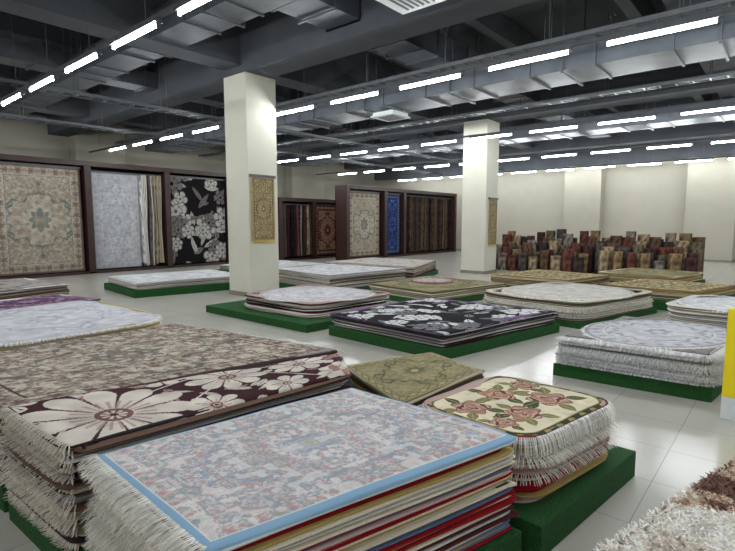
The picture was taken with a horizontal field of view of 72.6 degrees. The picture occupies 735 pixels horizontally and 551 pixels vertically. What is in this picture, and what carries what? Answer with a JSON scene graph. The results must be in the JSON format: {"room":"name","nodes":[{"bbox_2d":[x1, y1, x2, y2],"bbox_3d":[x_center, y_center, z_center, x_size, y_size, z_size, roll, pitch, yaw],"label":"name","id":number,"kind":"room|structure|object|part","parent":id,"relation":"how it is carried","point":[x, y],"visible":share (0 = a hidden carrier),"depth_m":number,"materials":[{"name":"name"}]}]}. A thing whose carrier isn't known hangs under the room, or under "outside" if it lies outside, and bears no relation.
{"room":"store","nodes":[
{"label":"store","id":0,"kind":"room"},
{"bbox_2d":[0,114,378,199],"bbox_3d":[-10.149,-3.770,21.134,0.200,6.400,33.500,5,8,40],"label":"wall","id":1,"kind":"structure","parent":0,"point":[23,137],"depth_m":21.56,"materials":[{"name":"beige paint"}]},
{"bbox_2d":[69,124,124,163],"bbox_3d":[-10.666,-3.242,19.957,0.624,5.600,1.864,5,8,40],"label":"pilaster","id":2,"kind":"object","parent":1,"relation":"attached to","point":[80,145],"visible":0.14,"depth_m":19.48,"materials":[{"name":"beige paint"}]},
{"bbox_2d":[30,112,308,151],"bbox_3d":[-10.082,-6.513,20.454,0.400,0.800,33.000,5,8,40],"label":"trim","id":3,"kind":"structure","parent":1,"relation":"attached to","point":[32,113],"depth_m":20.73,"materials":[{"name":"grey metal"}]},
{"bbox_2d":[285,150,324,198],"bbox_3d":[-3.499,-4.139,28.346,0.624,5.600,2.524,5,8,40],"label":"pilaster","id":4,"kind":"object","parent":1,"relation":"attached to","point":[300,181],"visible":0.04,"depth_m":27.79,"materials":[{"name":"beige paint"}]},
{"bbox_2d":[0,0,734,169],"bbox_3d":[1.931,-5.139,10.667,31.500,1.450,33.500,5,8,40],"label":"ceiling","id":5,"kind":"structure","parent":0,"point":[273,46],"depth_m":12.31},
{"bbox_2d":[0,0,208,106],"bbox_3d":[-2.130,-4.226,5.802,29.300,2.230,0.110,5,8,40],"label":"fluorescent lights","id":6,"kind":"object","parent":5,"relation":"hanging from","point":[181,7],"visible":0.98,"depth_m":7.33,"materials":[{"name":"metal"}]},
{"bbox_2d":[0,0,294,120],"bbox_3d":[-6.160,-5.305,11.557,16.000,1.310,0.824,5,8,40],"label":"ventilation duct","id":7,"kind":"object","parent":5,"relation":"hanging from","point":[210,18],"visible":0.66,"depth_m":9.66,"materials":[{"name":"silver metal"}]},
{"bbox_2d":[0,67,442,174],"bbox_3d":[-5.881,-5.597,17.293,0.320,1.950,31.500,5,8,40],"label":"cable tray","id":8,"kind":"object","parent":5,"relation":"hanging from","point":[4,115],"visible":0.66,"depth_m":15.72,"materials":[{"name":"metal"}]},
{"bbox_2d":[0,28,462,153],"bbox_3d":[-3.900,-5.761,15.582,0.724,1.260,31.500,5,8,40],"label":"ventilation duct","id":9,"kind":"object","parent":5,"relation":"hanging from","point":[28,56],"visible":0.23,"depth_m":11.69,"materials":[{"name":"silver metal"}]},
{"bbox_2d":[0,30,503,170],"bbox_3d":[-2.985,-5.335,14.846,0.320,1.950,31.500,5,8,40],"label":"cable tray","id":10,"kind":"object","parent":5,"relation":"hanging from","point":[3,81],"visible":0.61,"depth_m":12.41,"materials":[{"name":"metal"}]},
{"bbox_2d":[315,161,462,174],"label":"fluorescent lights","id":11,"kind":"object","parent":5,"relation":"hanging from","point":[459,162],"depth_m":23.87,"materials":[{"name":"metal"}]},
{"bbox_2d":[89,0,734,152],"bbox_3d":[0.764,-4.589,9.189,29.300,2.230,0.110,5,8,40],"label":"fluorescent lights","id":12,"kind":"object","parent":5,"relation":"hanging from","point":[715,16],"visible":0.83,"depth_m":8.01,"materials":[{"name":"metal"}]},
{"bbox_2d":[376,174,462,180],"label":"fluorescent lights","id":13,"kind":"object","parent":5,"relation":"hanging from","point":[459,175],"depth_m":29.14,"materials":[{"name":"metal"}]},
{"bbox_2d":[115,0,734,143],"bbox_3d":[1.445,-4.979,10.110,29.500,1.650,0.320,5,8,40],"label":"cable tray","id":14,"kind":"object","parent":5,"relation":"hanging from","point":[708,6],"visible":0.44,"depth_m":9.09,"materials":[{"name":"metal"}]},
{"bbox_2d":[145,0,734,153],"bbox_3d":[2.671,-4.987,11.172,30.000,1.860,1.224,5,8,40],"label":"ventilation duct","id":15,"kind":"object","parent":5,"relation":"hanging from","point":[592,61],"visible":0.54,"depth_m":10.34,"materials":[{"name":"silver metal"}]},
{"bbox_2d":[370,109,409,121],"bbox_3d":[0.602,-4.198,13.156,0.760,0.132,0.760,5,8,40],"label":"air diffuser","id":16,"kind":"object","parent":15,"relation":"attached to","point":[389,115],"visible":1,"depth_m":13.00,"materials":[{"name":"white metal"}]},
{"bbox_2d":[378,115,403,120],"bbox_3d":[0.618,-4.136,13.150,0.480,0.012,0.540,5,8,40],"label":"grille","id":17,"kind":"object","parent":16,"relation":"attached to","point":[388,117],"depth_m":13.09,"materials":[{"name":"metal"}]},
{"bbox_2d":[272,0,614,139],"bbox_3d":[5.191,-5.749,15.471,0.924,1.260,19.900,5,8,40],"label":"ventilation duct","id":18,"kind":"object","parent":5,"relation":"hanging from","point":[426,50],"visible":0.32,"depth_m":10.26,"materials":[{"name":"silver metal"}]},
{"bbox_2d":[198,11,734,156],"bbox_3d":[3.776,-5.196,12.845,29.500,1.800,0.270,5,8,40],"label":"cable tray","id":19,"kind":"object","parent":5,"relation":"hanging from","point":[729,74],"visible":0.71,"depth_m":12.48,"materials":[{"name":"metal"}]},
{"bbox_2d":[277,73,734,162],"bbox_3d":[4.694,-5.081,13.789,29.300,2.230,0.110,5,8,40],"label":"fluorescent lights","id":20,"kind":"object","parent":5,"relation":"hanging from","point":[724,106],"visible":0.78,"depth_m":13.74,"materials":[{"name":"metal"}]},
{"bbox_2d":[279,98,734,166],"bbox_3d":[7.204,-5.564,16.476,30.000,1.840,1.124,5,8,40],"label":"ventilation duct","id":21,"kind":"object","parent":5,"relation":"hanging from","point":[673,119],"visible":0.66,"depth_m":16.69,"materials":[{"name":"silver metal"}]},
{"bbox_2d":[498,152,734,174],"label":"fluorescent lights","id":22,"kind":"object","parent":5,"relation":"hanging from","point":[609,165],"depth_m":22.35,"materials":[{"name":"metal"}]},
{"bbox_2d":[499,137,734,160],"label":"fluorescent lights","id":23,"kind":"object","parent":5,"relation":"hanging from","point":[682,143],"depth_m":17.56,"materials":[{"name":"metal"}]},
{"bbox_2d":[0,250,734,550],"bbox_3d":[1.931,0.553,11.276,31.900,0.100,33.900,5,8,40],"label":"floor","id":24,"kind":"structure","parent":0,"point":[675,441],"depth_m":4.87,"materials":[{"name":"tile"}]},
{"bbox_2d":[0,278,69,299],"bbox_3d":[-7.706,0.384,10.558,2.619,0.389,2.067,5,8,40],"label":"stack","id":25,"kind":"object","parent":24,"relation":"on","point":[15,288],"visible":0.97,"depth_m":10.33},
{"bbox_2d":[0,294,100,309],"bbox_3d":[-5.901,0.606,8.769,1.403,0.330,1.940,5,8,37],"label":"stack","id":26,"kind":"object","parent":24,"relation":"on","point":[56,298],"visible":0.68,"depth_m":8.80,"materials":[{"name":"purple carpet"}]},
{"bbox_2d":[0,301,162,351],"bbox_3d":[-4.224,0.777,6.542,2.748,0.457,2.326,5,8,40],"label":"stack","id":27,"kind":"object","parent":24,"relation":"on","point":[23,327],"visible":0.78,"depth_m":6.30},
{"bbox_2d":[0,154,228,279],"bbox_3d":[-9.480,-1.904,16.573,0.950,3.660,11.150,5,8,40],"label":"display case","id":28,"kind":"object","parent":24,"relation":"on","point":[86,166],"visible":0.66,"depth_m":16.94,"materials":[{"name":"brown laminate"}]},
{"bbox_2d":[0,161,84,276],"bbox_3d":[-10.104,-1.733,15.441,0.060,3.360,2.460,5,8,40],"label":"rug","id":29,"kind":"object","parent":28,"relation":"hanging from","point":[41,223],"visible":1,"depth_m":15.42,"materials":[{"name":"fabric"}]},
{"bbox_3d":[-10.104,-3.373,15.266,0.060,0.060,2.460,5,8,40],"label":"hanging rail","id":30,"kind":"part","parent":29,"relation":"part of","materials":[{"name":"metal"}]},
{"bbox_2d":[91,170,141,268],"bbox_3d":[-8.621,-1.898,17.225,0.060,3.270,1.610,5,8,40],"label":"rug","id":31,"kind":"object","parent":28,"relation":"hanging from","point":[115,197],"visible":0.98,"depth_m":17.19,"materials":[{"name":"fabric"}]},
{"bbox_3d":[-8.621,-3.494,17.054,0.060,0.060,1.610,5,8,40],"label":"hanging rail","id":32,"kind":"part","parent":31,"relation":"part of","materials":[{"name":"metal"}]},
{"bbox_2d":[138,174,163,265],"bbox_3d":[-7.955,-2.015,18.260,0.514,3.277,0.861,5,8,40],"label":"rack","id":33,"kind":"object","parent":28,"relation":"in","point":[149,186],"visible":0.94,"depth_m":18.11,"materials":[{"name":"fabric"}]},
{"bbox_2d":[170,175,225,263],"bbox_3d":[-6.591,-2.163,19.553,0.060,3.300,2.410,5,8,40],"label":"rug","id":34,"kind":"object","parent":28,"relation":"hanging from","point":[197,203],"visible":1,"depth_m":19.50,"materials":[{"name":"fabric"}]},
{"bbox_3d":[-6.591,-3.773,19.381,0.060,0.060,2.410,5,8,40],"label":"hanging rail","id":35,"kind":"part","parent":34,"relation":"part of","materials":[{"name":"metal"}]},
{"bbox_2d":[104,269,229,297],"bbox_3d":[-4.838,0.163,12.860,2.928,0.340,2.388,-6,8,-43],"label":"stack","id":36,"kind":"object","parent":24,"relation":"on","point":[207,280],"visible":0.9,"depth_m":12.12,"materials":[{"name":"white carpet"}]},
{"bbox_2d":[0,323,340,512],"bbox_3d":[-1.829,0.959,4.058,2.234,0.629,2.512,5,8,40],"label":"stack","id":37,"kind":"object","parent":24,"relation":"on","point":[173,351],"visible":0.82,"depth_m":3.94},
{"bbox_2d":[0,354,353,550],"bbox_3d":[-0.918,1.036,3.058,2.244,0.690,0.879,-4,7,-32],"label":"stack","id":38,"kind":"object","parent":24,"relation":"on","point":[47,497],"visible":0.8,"depth_m":2.67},
{"bbox_2d":[224,71,278,292],"bbox_3d":[-2.693,-2.029,11.678,0.820,4.950,0.840,5,8,40],"label":"column","id":39,"kind":"structure","parent":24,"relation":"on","point":[249,98],"depth_m":11.35,"materials":[{"name":"beige paint"}]},
{"bbox_2d":[229,290,254,295],"bbox_3d":[-2.693,0.382,11.936,0.844,0.100,0.864,5,8,40],"label":"baseboard","id":40,"kind":"structure","parent":39,"relation":"attached to","point":[233,292],"depth_m":11.65,"materials":[{"name":"paint"}]},
{"bbox_2d":[249,174,275,242],"bbox_3d":[-2.377,-1.514,11.423,0.060,1.540,0.700,5,8,40],"label":"tapestry","id":41,"kind":"object","parent":39,"relation":"attached to","point":[262,186],"visible":1,"depth_m":11.40,"materials":[{"name":"fabric"}]},
{"bbox_3d":[-2.377,-2.250,11.345,0.060,0.060,0.700,5,8,40],"label":"hanging rail","id":42,"kind":"part","parent":41,"relation":"part of","materials":[{"name":"metal"}]},
{"bbox_2d":[218,260,325,271],"bbox_3d":[-3.165,-0.236,16.732,2.500,0.310,2.804,5,8,40],"label":"stack","id":43,"kind":"object","parent":24,"relation":"on","point":[282,263],"visible":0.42,"depth_m":16.55,"materials":[{"name":"white fabric"}]},
{"bbox_2d":[206,285,390,332],"bbox_3d":[-1.123,0.507,9.459,2.979,0.380,2.499,5,8,40],"label":"stack","id":44,"kind":"object","parent":24,"relation":"on","point":[302,308],"visible":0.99,"depth_m":8.80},
{"bbox_2d":[77,388,521,550],"bbox_3d":[-0.273,1.118,2.382,1.772,0.670,1.148,-5,8,-39],"label":"stack","id":45,"kind":"object","parent":24,"relation":"on","point":[347,469],"visible":1,"depth_m":2.15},
{"bbox_2d":[278,197,335,260],"bbox_3d":[-2.229,-2.250,24.032,0.950,2.760,5.900,5,8,40],"label":"display case","id":46,"kind":"object","parent":24,"relation":"on","point":[281,200],"visible":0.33,"depth_m":22.95,"materials":[{"name":"brown laminate"}]},
{"bbox_2d":[283,204,311,256],"bbox_3d":[-3.336,-2.027,22.555,0.505,2.368,1.721,5,8,40],"label":"rack","id":47,"kind":"object","parent":46,"relation":"in","point":[297,242],"visible":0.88,"depth_m":22.44,"materials":[{"name":"metal"}]},
{"bbox_2d":[316,204,335,255],"bbox_3d":[-1.914,-2.196,23.999,0.060,2.420,1.810,5,8,40],"label":"rug","id":48,"kind":"object","parent":46,"relation":"hanging from","point":[325,213],"visible":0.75,"depth_m":23.89,"materials":[{"name":"fabric"}]},
{"bbox_2d":[279,264,405,289],"bbox_3d":[-0.825,0.059,13.118,2.745,0.487,2.709,5,8,40],"label":"stack","id":49,"kind":"object","parent":24,"relation":"on","point":[335,275],"visible":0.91,"depth_m":12.42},
{"bbox_2d":[328,257,437,278],"bbox_3d":[0.814,-0.224,15.915,3.630,0.460,2.975,5,8,40],"label":"stack","id":50,"kind":"object","parent":24,"relation":"on","point":[414,268],"visible":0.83,"depth_m":15.45,"materials":[{"name":"textile"},{"name":"turf"}]},
{"bbox_2d":[335,185,456,259],"bbox_3d":[1.847,-2.685,25.517,0.710,3.310,9.300,5,8,40],"label":"display case","id":51,"kind":"object","parent":24,"relation":"on","point":[342,192],"visible":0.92,"depth_m":23.83,"materials":[{"name":"brown laminate"}]},
{"bbox_2d":[350,190,379,256],"bbox_3d":[-0.147,-2.362,22.966,0.060,2.970,2.260,5,8,40],"label":"rug","id":52,"kind":"object","parent":51,"relation":"hanging from","point":[364,205],"visible":0.93,"depth_m":22.96,"materials":[{"name":"fabric"}]},
{"bbox_3d":[-0.147,-3.809,22.812,0.060,0.060,2.260,5,8,40],"label":"hanging rail","id":53,"kind":"part","parent":52,"relation":"part of","materials":[{"name":"metal"}]},
{"bbox_2d":[387,193,400,254],"bbox_3d":[1.213,-2.532,24.558,0.060,2.970,1.260,5,8,40],"label":"rug","id":54,"kind":"object","parent":51,"relation":"hanging from","point":[393,200],"visible":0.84,"depth_m":24.63,"materials":[{"name":"fabric"}]},
{"bbox_2d":[406,195,451,252],"bbox_3d":[3.170,-2.790,27.147,0.506,2.928,4.500,5,8,40],"label":"rug","id":55,"kind":"object","parent":51,"relation":"in","point":[428,219],"visible":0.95,"depth_m":26.91,"materials":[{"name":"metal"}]},
{"bbox_2d":[346,352,484,406],"bbox_3d":[0.422,1.024,4.019,1.060,0.509,1.056,-3,7,-29],"label":"stack","id":56,"kind":"object","parent":24,"relation":"on","point":[417,378],"visible":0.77,"depth_m":3.92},
{"bbox_2d":[369,276,506,301],"bbox_3d":[1.556,0.307,11.518,2.544,0.338,2.378,-6,8,-43],"label":"stack","id":57,"kind":"object","parent":24,"relation":"on","point":[459,289],"visible":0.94,"depth_m":10.90,"materials":[{"name":"textile"},{"name":"turf"}]},
{"bbox_2d":[329,298,559,358],"bbox_3d":[1.161,0.726,7.599,2.582,0.340,2.597,5,8,40],"label":"stack","id":58,"kind":"object","parent":24,"relation":"on","point":[447,328],"visible":1,"depth_m":7.07,"materials":[{"name":"textile"},{"name":"turf"}]},
{"bbox_2d":[461,119,499,270],"bbox_3d":[3.752,-2.563,16.671,0.860,4.950,0.860,5,8,40],"label":"column","id":59,"kind":"structure","parent":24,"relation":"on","point":[480,156],"depth_m":16.33,"materials":[{"name":"beige paint"}]},
{"bbox_2d":[460,269,495,273],"bbox_3d":[3.752,-0.152,16.929,0.884,0.100,0.884,5,8,40],"label":"baseboard","id":60,"kind":"structure","parent":59,"relation":"attached to","point":[461,271],"depth_m":16.60,"materials":[{"name":"paint"}]},
{"bbox_2d":[488,197,498,245],"bbox_3d":[4.138,-1.756,16.500,0.060,1.600,0.610,5,8,40],"label":"tapestry","id":61,"kind":"object","parent":59,"relation":"attached to","point":[493,201],"visible":1,"depth_m":16.48,"materials":[{"name":"fabric"}]},
{"bbox_2d":[422,376,635,550],"bbox_3d":[0.989,1.076,3.244,1.278,0.570,1.004,-6,8,-44],"label":"stack","id":62,"kind":"object","parent":24,"relation":"on","point":[565,467],"visible":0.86,"depth_m":2.92,"materials":[{"name":"beige carpet"}]},
{"bbox_2d":[491,269,610,286],"bbox_3d":[4.528,0.176,12.408,2.274,0.409,2.073,-5,8,-38],"label":"stack","id":63,"kind":"object","parent":24,"relation":"on","point":[528,277],"visible":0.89,"depth_m":12.09,"materials":[{"name":"textile"},{"name":"turf"}]},
{"bbox_2d":[482,282,656,328],"bbox_3d":[3.745,0.489,9.389,2.662,0.430,2.159,-5,8,-37],"label":"stack","id":64,"kind":"object","parent":24,"relation":"on","point":[578,305],"visible":0.93,"depth_m":8.75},
{"bbox_2d":[496,229,705,277],"bbox_3d":[7.357,-0.812,16.785,6.438,1.442,1.979,5,8,40],"label":"rolls","id":65,"kind":"object","parent":24,"relation":"on","point":[516,252],"visible":0.92,"depth_m":16.32,"materials":[{"name":"multicoloured fabric"}]},
{"bbox_2d":[553,316,726,402],"bbox_3d":[3.320,0.865,5.729,1.710,0.454,1.962,5,8,40],"label":"stack","id":66,"kind":"object","parent":24,"relation":"on","point":[681,359],"visible":0.86,"depth_m":5.20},
{"bbox_2d":[598,268,704,282],"bbox_3d":[7.696,0.072,13.623,2.304,0.359,1.904,-5,8,-38],"label":"stack","id":67,"kind":"object","parent":24,"relation":"on","point":[627,273],"visible":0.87,"depth_m":13.24,"materials":[{"name":"beige fabric"}]},
{"bbox_2d":[593,455,734,550],"bbox_3d":[1.924,1.306,2.001,1.647,0.378,1.341,-5,8,-37],"label":"stack","id":68,"kind":"object","parent":24,"relation":"on","point":[702,518],"visible":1,"depth_m":2.22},
{"bbox_2d":[597,278,734,310],"bbox_3d":[6.249,0.384,10.468,2.343,0.410,1.892,-4,7,-35],"label":"stack","id":69,"kind":"object","parent":24,"relation":"on","point":[664,291],"visible":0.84,"depth_m":9.98,"materials":[{"name":"woven textile"},{"name":"wool"}]},
{"bbox_2d":[666,295,734,328],"bbox_3d":[5.290,0.679,7.002,1.862,0.560,1.664,6,8,44],"label":"stack","id":70,"kind":"object","parent":24,"relation":"on","point":[702,309],"visible":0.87,"depth_m":6.86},
{"bbox_2d":[720,307,734,420],"bbox_3d":[3.180,0.765,4.266,0.220,0.970,0.100,5,8,40],"label":"display stand","id":71,"kind":"object","parent":24,"relation":"on","point":[727,410],"visible":1,"depth_m":4.28,"materials":[{"name":"plastic"}]},
{"bbox_3d":[3.180,0.666,4.256,0.220,0.770,0.100,5,8,40],"label":"panel","id":72,"kind":"part","parent":71,"relation":"part of","materials":[{"name":"yellow plastic"}]},
{"bbox_2d":[376,0,445,14],"bbox_3d":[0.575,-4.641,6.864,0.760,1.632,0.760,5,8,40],"label":"air diffuser","id":73,"kind":"object","parent":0,"point":[403,7],"depth_m":7.12,"materials":[{"name":"white metal"}]},
{"bbox_2d":[379,161,734,259],"bbox_3d":[12.840,-4.044,23.699,31.900,6.400,0.200,5,8,40],"label":"wall","id":74,"kind":"structure","parent":0,"point":[642,199],"depth_m":24.58,"materials":[{"name":"beige paint"}]},
{"bbox_2d":[374,136,734,180],"bbox_3d":[12.614,-6.228,23.197,31.500,1.950,0.500,5,8,40],"label":"trim","id":75,"kind":"structure","parent":74,"relation":"attached to","point":[637,154],"depth_m":24.24,"materials":[{"name":"grey metal"}]},
{"bbox_2d":[563,164,605,242],"bbox_3d":[10.777,-3.199,24.959,1.774,4.450,0.724,5,8,40],"label":"pilaster","id":76,"kind":"object","parent":74,"relation":"attached to","point":[584,189],"visible":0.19,"depth_m":24.58,"materials":[{"name":"beige paint"}]},
{"bbox_2d":[683,155,734,262],"bbox_3d":[14.797,-2.835,21.563,1.824,4.450,0.724,5,8,40],"label":"wall","id":77,"kind":"structure","parent":0,"point":[710,188],"depth_m":21.23,"materials":[{"name":"beige paint"}]},
{"bbox_3d":[14.797,-0.672,21.794,1.824,0.100,0.724,5,8,40],"label":"skirting","id":78,"kind":"part","parent":77,"relation":"part of","materials":[{"name":"paint"}]}
]}

